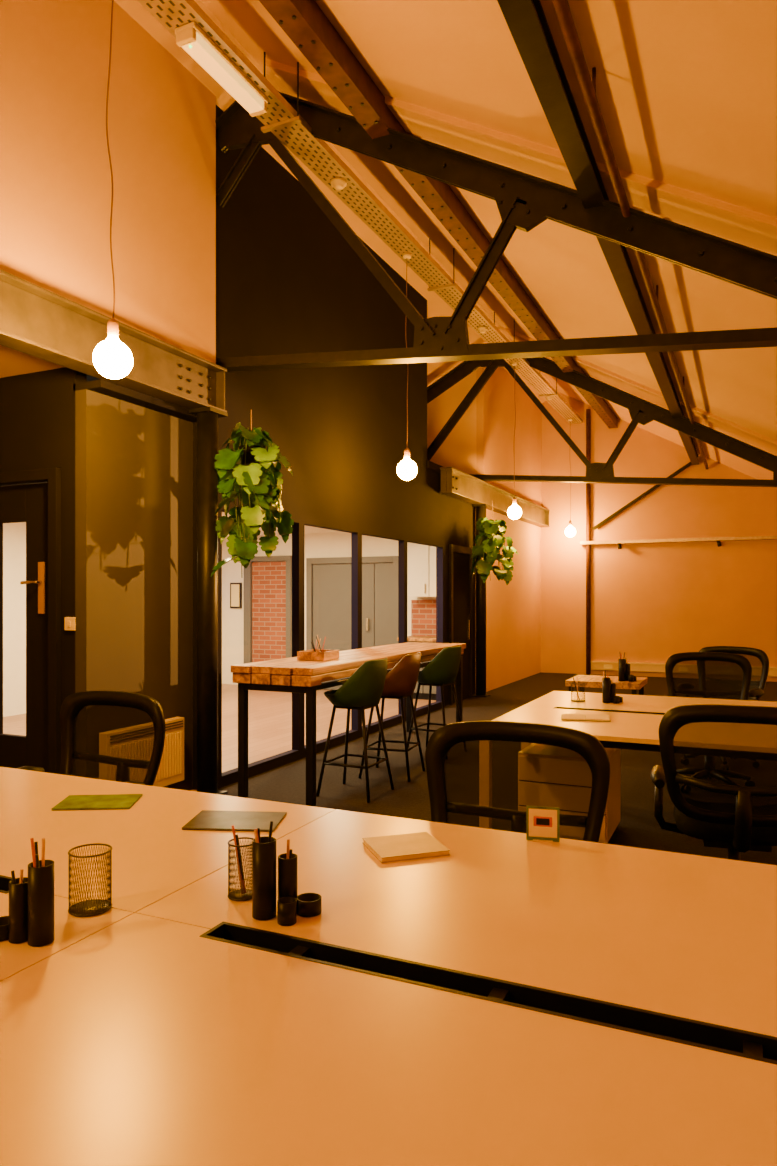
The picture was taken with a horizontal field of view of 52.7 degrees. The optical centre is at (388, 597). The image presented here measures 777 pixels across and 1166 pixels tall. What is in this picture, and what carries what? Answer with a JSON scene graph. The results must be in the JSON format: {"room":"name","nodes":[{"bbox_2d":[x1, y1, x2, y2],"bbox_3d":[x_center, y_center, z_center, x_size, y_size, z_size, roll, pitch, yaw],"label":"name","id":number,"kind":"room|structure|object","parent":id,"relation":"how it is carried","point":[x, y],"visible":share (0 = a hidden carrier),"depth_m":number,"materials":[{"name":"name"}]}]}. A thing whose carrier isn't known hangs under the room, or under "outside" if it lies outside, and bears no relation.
{"room":"open-plan office","nodes":[
{"label":"open-plan office","id":0,"kind":"room"},
{"bbox_2d":[3,522,25,716],"bbox_3d":[-4.700,0.170,10.753,0.100,2.720,7.560,0,0,25],"label":"wall","id":1,"kind":"structure","parent":0,"point":[14,534],"depth_m":10.23,"materials":[{"name":"white paint"}]},
{"bbox_2d":[0,345,63,377],"bbox_3d":[-4.813,-1.620,2.171,2.640,0.100,7.940,0,0,25],"label":"ceiling","id":2,"kind":"structure","parent":0,"point":[12,362],"depth_m":5.28,"materials":[{"name":"paint"}]},
{"bbox_2d":[0,367,86,704],"bbox_3d":[-4.172,-0.020,6.298,4.570,3.100,0.100,0,0,25],"label":"wall","id":3,"kind":"structure","parent":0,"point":[37,409],"depth_m":5.38,"materials":[{"name":"black paint"}]},
{"bbox_2d":[0,468,60,773],"bbox_3d":[-2.653,0.323,5.569,0.930,2.415,0.142,0,0,25],"label":"door","id":4,"kind":"structure","parent":3,"relation":"in","point":[32,497],"depth_m":5.46,"materials":[{"name":"grey paint"}]},
{"bbox_2d":[64,617,75,630],"bbox_3d":[-2.156,0.175,5.308,0.090,0.090,0.022,0,0,25],"label":"light switch","id":5,"kind":"object","parent":3,"relation":"attached to","point":[69,622],"visible":1,"depth_m":5.30,"materials":[{"name":"beige plastic"}]},
{"bbox_2d":[0,0,215,363],"bbox_3d":[-3.322,-2.901,2.137,0.100,2.202,9.120,0,0,25],"label":"wall","id":6,"kind":"structure","parent":0,"point":[56,184],"depth_m":5.18,"materials":[{"name":"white paint"}]},
{"bbox_2d":[0,269,226,411],"bbox_3d":[-3.239,-1.625,2.077,0.180,0.350,9.080,0,0,25],"label":"steel beam","id":7,"kind":"structure","parent":0,"point":[36,321],"depth_m":4.98,"materials":[{"name":"beige metal"}]},
{"bbox_2d":[211,410,293,577],"bbox_3d":[-1.068,-0.802,6.060,0.614,1.296,0.640,0,0,25],"label":"hanging plant","id":8,"kind":"object","parent":7,"relation":"hanging from","point":[254,477],"visible":1,"depth_m":5.94,"materials":[{"name":"green plant"}]},
{"bbox_2d":[222,512,341,536],"bbox_3d":[-2.569,-1.140,9.727,4.630,0.100,7.450,0,0,25],"label":"ceiling","id":9,"kind":"structure","parent":0,"point":[308,529],"depth_m":12.68,"materials":[{"name":"white paint"}]},
{"bbox_2d":[222,532,435,689],"bbox_3d":[-0.957,0.170,13.141,4.720,2.720,0.100,0,0,25],"label":"wall","id":10,"kind":"structure","parent":0,"point":[336,544],"depth_m":13.67,"materials":[{"name":"white paint"}]},
{"bbox_2d":[230,583,241,607],"bbox_3d":[-2.694,-0.045,13.851,0.230,0.450,0.045,0,0,25],"label":"picture frame","id":11,"kind":"object","parent":10,"relation":"attached to","point":[235,588],"visible":1,"depth_m":13.83,"materials":[{"name":"black plastic"}]},
{"bbox_2d":[244,556,291,663],"bbox_3d":[-2.078,0.405,13.539,0.950,2.250,0.090,0,0,25],"label":"frame","id":12,"kind":"object","parent":10,"relation":"attached to","point":[247,571],"visible":0.52,"depth_m":13.61,"materials":[{"name":"grey paint"}]},
{"bbox_2d":[252,562,285,662],"bbox_3d":[-2.046,0.455,13.549,0.700,2.150,0.055,0,0,25],"label":"wall panel","id":13,"kind":"object","parent":10,"relation":"attached to","point":[268,578],"visible":0.64,"depth_m":13.53,"materials":[{"name":"red brick"}]},
{"bbox_2d":[306,556,397,689],"bbox_3d":[-0.600,0.430,12.862,1.700,2.200,0.090,0,0,25],"label":"door","id":14,"kind":"structure","parent":10,"relation":"in","point":[328,584],"depth_m":12.91,"materials":[{"name":"grey paint"}]},
{"bbox_2d":[408,545,435,596],"bbox_3d":[0.683,-0.420,12.121,0.710,0.800,0.370,0,0,25],"label":"upper cabinet","id":15,"kind":"object","parent":10,"relation":"attached to","point":[421,558],"visible":0.45,"depth_m":12.03,"materials":[{"name":"laminate"}]},
{"bbox_2d":[449,544,471,704],"bbox_3d":[1.087,0.380,11.672,0.060,2.300,0.930,0,0,25],"label":"door","id":16,"kind":"structure","parent":10,"relation":"in","point":[460,565],"depth_m":11.72,"materials":[{"name":"paint"}]},
{"bbox_2d":[3,672,776,864],"bbox_3d":[-0.867,1.580,6.996,10.000,0.100,20.000,0,0,25],"label":"floor","id":17,"kind":"structure","parent":0,"point":[638,827],"depth_m":7.35,"materials":[{"name":"carpet"}]},
{"bbox_2d":[15,690,164,785],"bbox_3d":[-1.460,0.995,3.604,0.741,1.070,0.701,0,0,27],"label":"office chair","id":18,"kind":"object","parent":17,"relation":"on","point":[119,736],"visible":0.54,"depth_m":3.87,"materials":[{"name":"black plastic"}]},
{"bbox_2d":[74,379,196,790],"bbox_3d":[-1.774,0.040,5.794,0.250,2.980,1.180,0,0,25],"label":"wall panel","id":19,"kind":"object","parent":17,"relation":"on","point":[136,452],"depth_m":5.69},
{"bbox_2d":[153,717,183,786],"bbox_3d":[-1.772,1.150,5.651,0.123,0.480,0.800,0,0,25],"label":"heater","id":20,"kind":"object","parent":19,"relation":"attached to","point":[171,767],"visible":0.38,"depth_m":5.86,"materials":[{"name":"white metal"}]},
{"bbox_2d":[189,406,227,794],"bbox_3d":[-1.404,0.040,6.087,0.220,2.980,0.220,0,0,25],"label":"steel column","id":21,"kind":"structure","parent":17,"relation":"on","point":[207,417],"depth_m":6.02,"materials":[{"name":"black metal"}]},
{"bbox_2d":[216,105,474,705],"bbox_3d":[-0.070,-1.225,9.336,0.100,5.510,6.680,0,0,25],"label":"wall","id":22,"kind":"structure","parent":17,"relation":"on","point":[288,281],"depth_m":7.90,"materials":[{"name":"black paint"}]},
{"bbox_2d":[218,498,444,788],"bbox_3d":[-0.330,0.365,8.647,0.080,2.330,5.250,0,0,25],"label":"window","id":23,"kind":"structure","parent":22,"relation":"in","point":[298,751],"depth_m":7.95,"materials":[{"name":"grey paint"}]},
{"bbox_2d":[231,642,465,805],"bbox_3d":[-0.164,1.020,7.378,0.694,1.020,3.460,0,0,25],"label":"bar table","id":24,"kind":"object","parent":17,"relation":"on","point":[292,675],"visible":0.8,"depth_m":5.99,"materials":[{"name":"brown wood"}]},
{"bbox_2d":[297,635,338,660],"bbox_3d":[-0.582,0.410,6.536,0.240,0.197,0.320,0,0,19],"label":"caddy","id":25,"kind":"object","parent":24,"relation":"on","point":[314,654],"visible":1,"depth_m":6.42,"materials":[{"name":"brown wood"}]},
{"bbox_2d":[316,658,393,802],"bbox_3d":[-0.256,1.001,6.166,0.499,1.063,0.524,0,0,25],"label":"bar stool","id":26,"kind":"object","parent":17,"relation":"on","point":[363,690],"visible":1,"depth_m":6.00,"materials":[{"name":"green plastic"}]},
{"bbox_2d":[0,767,776,1165],"bbox_3d":[-0.607,1.139,1.870,3.520,0.781,2.016,0,0,25],"label":"office desk","id":27,"kind":"object","parent":17,"relation":"on","point":[505,998],"visible":0.84,"depth_m":1.47,"materials":[{"name":"white laminate"}]},
{"bbox_2d":[0,838,53,946],"bbox_3d":[-0.801,0.633,1.742,0.155,0.230,0.095,0,0,16],"label":"desk organizer","id":28,"kind":"object","parent":27,"relation":"on","point":[30,918],"visible":1,"depth_m":1.70,"materials":[{"name":"black plastic"}]},
{"bbox_2d":[68,843,111,916],"bbox_3d":[-0.718,0.677,1.891,0.100,0.142,0.100,0,0,25],"label":"pencil cup","id":29,"kind":"object","parent":27,"relation":"on","point":[85,908],"visible":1,"depth_m":1.88,"materials":[{"name":"metal"}]},
{"bbox_2d":[52,794,142,809],"bbox_3d":[-1.061,0.746,2.872,0.270,0.006,0.190,0,0,-4],"label":"leaflet","id":30,"kind":"object","parent":27,"relation":"on","point":[113,801],"visible":1,"depth_m":2.85,"materials":[{"name":"paper"}]},
{"bbox_2d":[182,810,286,831],"bbox_3d":[-0.511,0.746,2.631,0.300,0.006,0.210,0,0,5],"label":"brochure","id":31,"kind":"object","parent":27,"relation":"on","point":[206,819],"visible":1,"depth_m":2.62,"materials":[{"name":"paper"}]},
{"bbox_2d":[228,825,253,900],"bbox_3d":[-0.367,0.657,1.972,0.072,0.181,0.072,0,0,25],"label":"pencil cup","id":32,"kind":"object","parent":27,"relation":"on","point":[241,894],"visible":0.8,"depth_m":1.95,"materials":[{"name":"metal"}]},
{"bbox_2d":[252,821,321,925],"bbox_3d":[-0.236,0.639,1.840,0.163,0.218,0.100,0,0,-11],"label":"desk organizer","id":33,"kind":"object","parent":27,"relation":"on","point":[290,905],"visible":1,"depth_m":1.83,"materials":[{"name":"black plastic"}]},
{"bbox_2d":[362,832,449,862],"bbox_3d":[0.049,0.742,2.342,0.210,0.015,0.190,0,0,-18],"label":"notebook","id":34,"kind":"object","parent":27,"relation":"on","point":[401,847],"visible":1,"depth_m":2.31,"materials":[{"name":"paper"}]},
{"bbox_2d":[526,806,558,841],"bbox_3d":[0.478,0.697,2.431,0.100,0.105,0.040,0,0,13],"label":"sign card","id":35,"kind":"object","parent":27,"relation":"on","point":[542,823],"visible":1,"depth_m":2.42,"materials":[{"name":"paper"}]},
{"bbox_2d":[358,652,424,781],"bbox_3d":[0.035,1.001,6.803,0.499,1.063,0.524,0,0,19],"label":"bar stool","id":36,"kind":"object","parent":17,"relation":"on","point":[401,681],"visible":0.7,"depth_m":6.63,"materials":[{"name":"brown plastic"}]},
{"bbox_2d":[397,600,435,699],"bbox_3d":[0.626,0.780,12.021,0.830,1.500,0.580,0,0,25],"label":"brick wall","id":37,"kind":"structure","parent":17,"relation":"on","point":[423,612],"depth_m":12.31,"materials":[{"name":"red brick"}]},
{"bbox_2d":[407,646,461,747],"bbox_3d":[0.472,1.001,7.758,0.499,1.063,0.524,0,0,30],"label":"bar stool","id":38,"kind":"object","parent":17,"relation":"on","point":[443,669],"visible":0.76,"depth_m":7.58,"materials":[{"name":"green plastic"}]},
{"bbox_2d":[472,504,489,696],"bbox_3d":[1.442,0.040,12.230,0.220,2.980,0.220,0,0,25],"label":"steel column","id":39,"kind":"structure","parent":17,"relation":"on","point":[480,508],"depth_m":12.16,"materials":[{"name":"metal"}]},
{"bbox_2d":[440,467,549,526],"bbox_3d":[2.002,-1.625,13.453,0.180,0.350,5.830,0,0,25],"label":"steel beam","id":40,"kind":"structure","parent":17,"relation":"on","point":[455,483],"depth_m":12.41,"materials":[{"name":"beige metal"}]},
{"bbox_2d":[471,500,518,584],"bbox_3d":[1.565,-0.817,11.681,0.690,1.266,0.762,0,0,25],"label":"hanging plant","id":41,"kind":"object","parent":40,"relation":"hanging from","point":[491,532],"visible":1,"depth_m":11.52,"materials":[{"name":"green plant"}]},
{"bbox_2d":[425,721,609,842],"bbox_3d":[0.364,0.995,2.637,0.741,1.070,0.701,0,0,23],"label":"office chair","id":42,"kind":"object","parent":17,"relation":"on","point":[481,774],"visible":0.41,"depth_m":2.90,"materials":[{"name":"black plastic"}]},
{"bbox_2d":[565,675,647,694],"bbox_3d":[2.351,1.200,8.437,0.750,0.660,0.700,0,0,25],"label":"wooden side table","id":43,"kind":"object","parent":17,"relation":"on","point":[595,681],"visible":0.43,"depth_m":8.23,"materials":[{"name":"brown wood"}]},
{"bbox_2d":[618,652,636,681],"bbox_3d":[2.522,0.717,8.229,0.212,0.304,0.130,0,0,-21],"label":"desk organizer","id":44,"kind":"object","parent":43,"relation":"on","point":[623,666],"visible":1,"depth_m":8.21,"materials":[{"name":"black plastic"}]},
{"bbox_2d":[598,748,620,842],"bbox_3d":[1.192,1.260,5.151,0.560,0.540,0.560,0,0,25],"label":"drawer pedestal","id":45,"kind":"object","parent":17,"relation":"on","point":[612,815],"visible":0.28,"depth_m":5.01,"materials":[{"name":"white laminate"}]},
{"bbox_2d":[491,691,776,751],"bbox_3d":[1.768,1.139,5.075,1.850,0.781,1.960,0,0,25],"label":"office desk","id":46,"kind":"object","parent":17,"relation":"on","point":[634,724],"visible":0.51,"depth_m":5.10,"materials":[{"name":"white laminate"}]},
{"bbox_2d":[571,677,584,701],"bbox_3d":[1.375,0.659,5.694,0.104,0.179,0.104,0,0,25],"label":"pencil cup","id":47,"kind":"object","parent":46,"relation":"on","point":[574,682],"visible":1,"depth_m":5.69,"materials":[{"name":"metal"}]},
{"bbox_2d":[561,714,610,721],"bbox_3d":[1.225,0.742,4.883,0.292,0.012,0.208,0,0,13],"label":"open notebook","id":48,"kind":"object","parent":46,"relation":"on","point":[579,717],"visible":1,"depth_m":4.85,"materials":[{"name":"paper"}]},
{"bbox_2d":[602,670,622,703],"bbox_3d":[1.614,0.633,5.612,0.163,0.229,0.100,0,0,-21],"label":"desk organizer","id":49,"kind":"object","parent":46,"relation":"on","point":[608,688],"visible":1,"depth_m":5.59,"materials":[{"name":"black plastic"}]},
{"bbox_2d":[665,652,757,700],"bbox_3d":[2.613,0.995,6.391,0.741,1.070,0.701,0,0,19],"label":"office chair","id":50,"kind":"object","parent":17,"relation":"on","point":[714,675],"visible":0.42,"depth_m":6.66,"materials":[{"name":"black plastic"}]},
{"bbox_2d":[650,704,776,860],"bbox_3d":[1.596,0.995,3.615,0.741,1.070,0.701,0,0,18],"label":"office chair","id":51,"kind":"object","parent":17,"relation":"on","point":[718,770],"visible":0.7,"depth_m":3.39,"materials":[{"name":"black plastic"}]},
{"bbox_2d":[699,646,768,700],"bbox_3d":[3.077,0.995,7.275,0.701,1.070,0.741,0,0,-42],"label":"office chair","id":52,"kind":"object","parent":17,"relation":"on","point":[758,659],"visible":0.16,"depth_m":7.29,"materials":[{"name":"black plastic"}]},
{"bbox_2d":[114,0,776,487],"bbox_3d":[0.316,-2.913,6.455,7.600,2.815,20.000,0,0,25],"label":"ceiling","id":53,"kind":"structure","parent":0,"point":[686,90],"depth_m":4.94,"materials":[{"name":"paint"}]},
{"bbox_2d":[137,0,582,423],"bbox_3d":[-0.368,-3.785,6.740,0.330,0.590,19.950,0,0,25],"label":"cable tray","id":54,"kind":"object","parent":53,"relation":"hanging from","point":[286,123],"visible":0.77,"depth_m":6.58,"materials":[{"name":"metal"}]},
{"bbox_2d":[93,0,132,378],"bbox_3d":[-1.513,-2.360,4.311,0.210,2.309,0.210,0,0,25],"label":"pendant lamp","id":55,"kind":"object","parent":54,"relation":"hanging from","point":[112,358],"visible":1,"depth_m":4.28,"materials":[{"name":"white glass"}]},
{"bbox_2d":[175,21,267,116],"bbox_3d":[-1.082,-3.460,5.181,0.150,0.108,0.820,0,0,25],"label":"emergency light","id":56,"kind":"object","parent":54,"relation":"attached to","point":[190,36],"visible":1,"depth_m":5.09,"materials":[{"name":"beige plastic"}]},
{"bbox_2d":[330,177,346,190],"bbox_3d":[-0.420,-3.484,6.626,0.140,0.060,0.140,0,0,25],"label":"smoke detector","id":57,"kind":"object","parent":54,"relation":"attached to","point":[338,183],"visible":1,"depth_m":6.59,"materials":[{"name":"beige plastic"}]},
{"bbox_2d":[397,252,416,479],"bbox_3d":[0.190,-2.360,8.030,0.210,2.309,0.210,0,0,25],"label":"pendant lamp","id":58,"kind":"object","parent":54,"relation":"hanging from","point":[406,469],"visible":0.95,"depth_m":7.99,"materials":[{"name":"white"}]},
{"bbox_2d":[477,326,487,332],"bbox_3d":[1.225,-3.484,10.218,0.140,0.060,0.140,0,0,25],"label":"smoke detector","id":59,"kind":"object","parent":54,"relation":"attached to","point":[482,329],"visible":1,"depth_m":10.18,"materials":[{"name":"beige plastic"}]},
{"bbox_2d":[507,362,521,518],"bbox_3d":[1.884,-2.345,11.730,0.210,2.339,0.210,0,0,25],"label":"pendant lamp","id":60,"kind":"object","parent":54,"relation":"hanging from","point":[514,512],"visible":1,"depth_m":11.69,"materials":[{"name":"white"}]},
{"bbox_2d":[565,418,575,536],"bbox_3d":[3.570,-2.355,15.413,0.210,2.319,0.210,0,0,25],"label":"pendant lamp","id":61,"kind":"object","parent":54,"relation":"hanging from","point":[570,531],"visible":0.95,"depth_m":15.37,"materials":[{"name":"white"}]},
{"bbox_2d":[259,0,617,428],"bbox_3d":[0.293,-3.476,6.454,0.160,0.248,19.980,0,0,25],"label":"ceiling beam","id":62,"kind":"structure","parent":53,"relation":"attached to","point":[304,22],"depth_m":5.62,"materials":[{"name":"brown metal"}]},
{"bbox_2d":[215,91,776,371],"bbox_3d":[0.811,-2.707,5.348,4.897,2.577,0.170,0,0,25],"label":"roof truss","id":63,"kind":"object","parent":53,"relation":"attached to","point":[524,201],"visible":0.84,"depth_m":5.38,"materials":[{"name":"metal"}]},
{"bbox_2d":[266,59,776,253],"bbox_3d":[1.249,-2.814,5.191,4.650,2.608,0.380,0,0,25],"label":"ceiling beam","id":64,"kind":"structure","parent":53,"relation":"attached to","point":[719,217],"depth_m":5.20,"materials":[{"name":"paint"}]},
{"bbox_2d":[497,0,698,464],"bbox_3d":[1.675,-2.640,5.821,0.130,0.220,19.980,0,0,25],"label":"ceiling beam","id":65,"kind":"structure","parent":53,"relation":"attached to","point":[527,23],"depth_m":4.39,"materials":[{"name":"paint"}]},
{"bbox_2d":[427,357,776,486],"bbox_3d":[2.533,-2.707,11.763,7.107,2.577,0.170,0,0,25],"label":"roof truss","id":66,"kind":"object","parent":53,"relation":"attached to","point":[641,411],"visible":0.75,"depth_m":11.46,"materials":[{"name":"metal"}]},
{"bbox_2d":[553,0,708,469],"bbox_3d":[1.857,-2.537,5.738,0.052,0.226,19.980,0,0,25],"label":"ceiling pipe","id":67,"kind":"object","parent":53,"relation":"attached to","point":[588,86],"depth_m":4.17,"materials":[{"name":"brown metal"}]},
{"bbox_2d":[506,328,776,449],"bbox_3d":[3.976,-2.814,11.147,4.650,2.608,0.380,0,0,25],"label":"trim","id":68,"kind":"structure","parent":53,"relation":"attached to","point":[734,427],"depth_m":11.10,"materials":[{"name":"paint"}]},
{"bbox_2d":[427,370,475,473],"bbox_3d":[-0.045,-2.838,12.009,2.320,2.196,2.600,0,0,25],"label":"wall","id":69,"kind":"structure","parent":0,"point":[458,450],"depth_m":12.80,"materials":[{"name":"white paint"}]},
{"bbox_2d":[475,367,541,693],"bbox_3d":[2.222,-1.236,14.270,0.120,5.532,4.200,0,0,25],"label":"wall","id":70,"kind":"structure","parent":0,"point":[513,610],"depth_m":14.17,"materials":[{"name":"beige paint"}]},
{"bbox_2d":[586,409,691,674],"bbox_3d":[4.866,-1.120,15.286,2.010,5.300,0.098,0,0,25],"label":"steel column","id":71,"kind":"structure","parent":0,"point":[588,411],"depth_m":15.65,"materials":[{"name":"black metal"}]},
{"bbox_2d":[541,392,776,681],"bbox_3d":[5.463,-1.335,15.151,5.280,5.730,0.100,0,0,25],"label":"wall","id":72,"kind":"structure","parent":0,"point":[651,602],"depth_m":15.30,"materials":[{"name":"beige paint"}]},
{"bbox_2d":[580,536,776,548],"bbox_3d":[5.827,-1.043,14.829,4.350,0.174,0.162,0,0,25],"label":"track","id":73,"kind":"object","parent":72,"relation":"attached to","point":[718,539],"depth_m":14.88,"materials":[{"name":"white metal"}]},
{"bbox_2d":[591,661,776,676],"bbox_3d":[5.938,1.345,14.832,4.150,0.170,0.075,0,0,25],"label":"radiator","id":74,"kind":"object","parent":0,"point":[595,665],"depth_m":15.30,"materials":[{"name":"white metal"}]}
]}

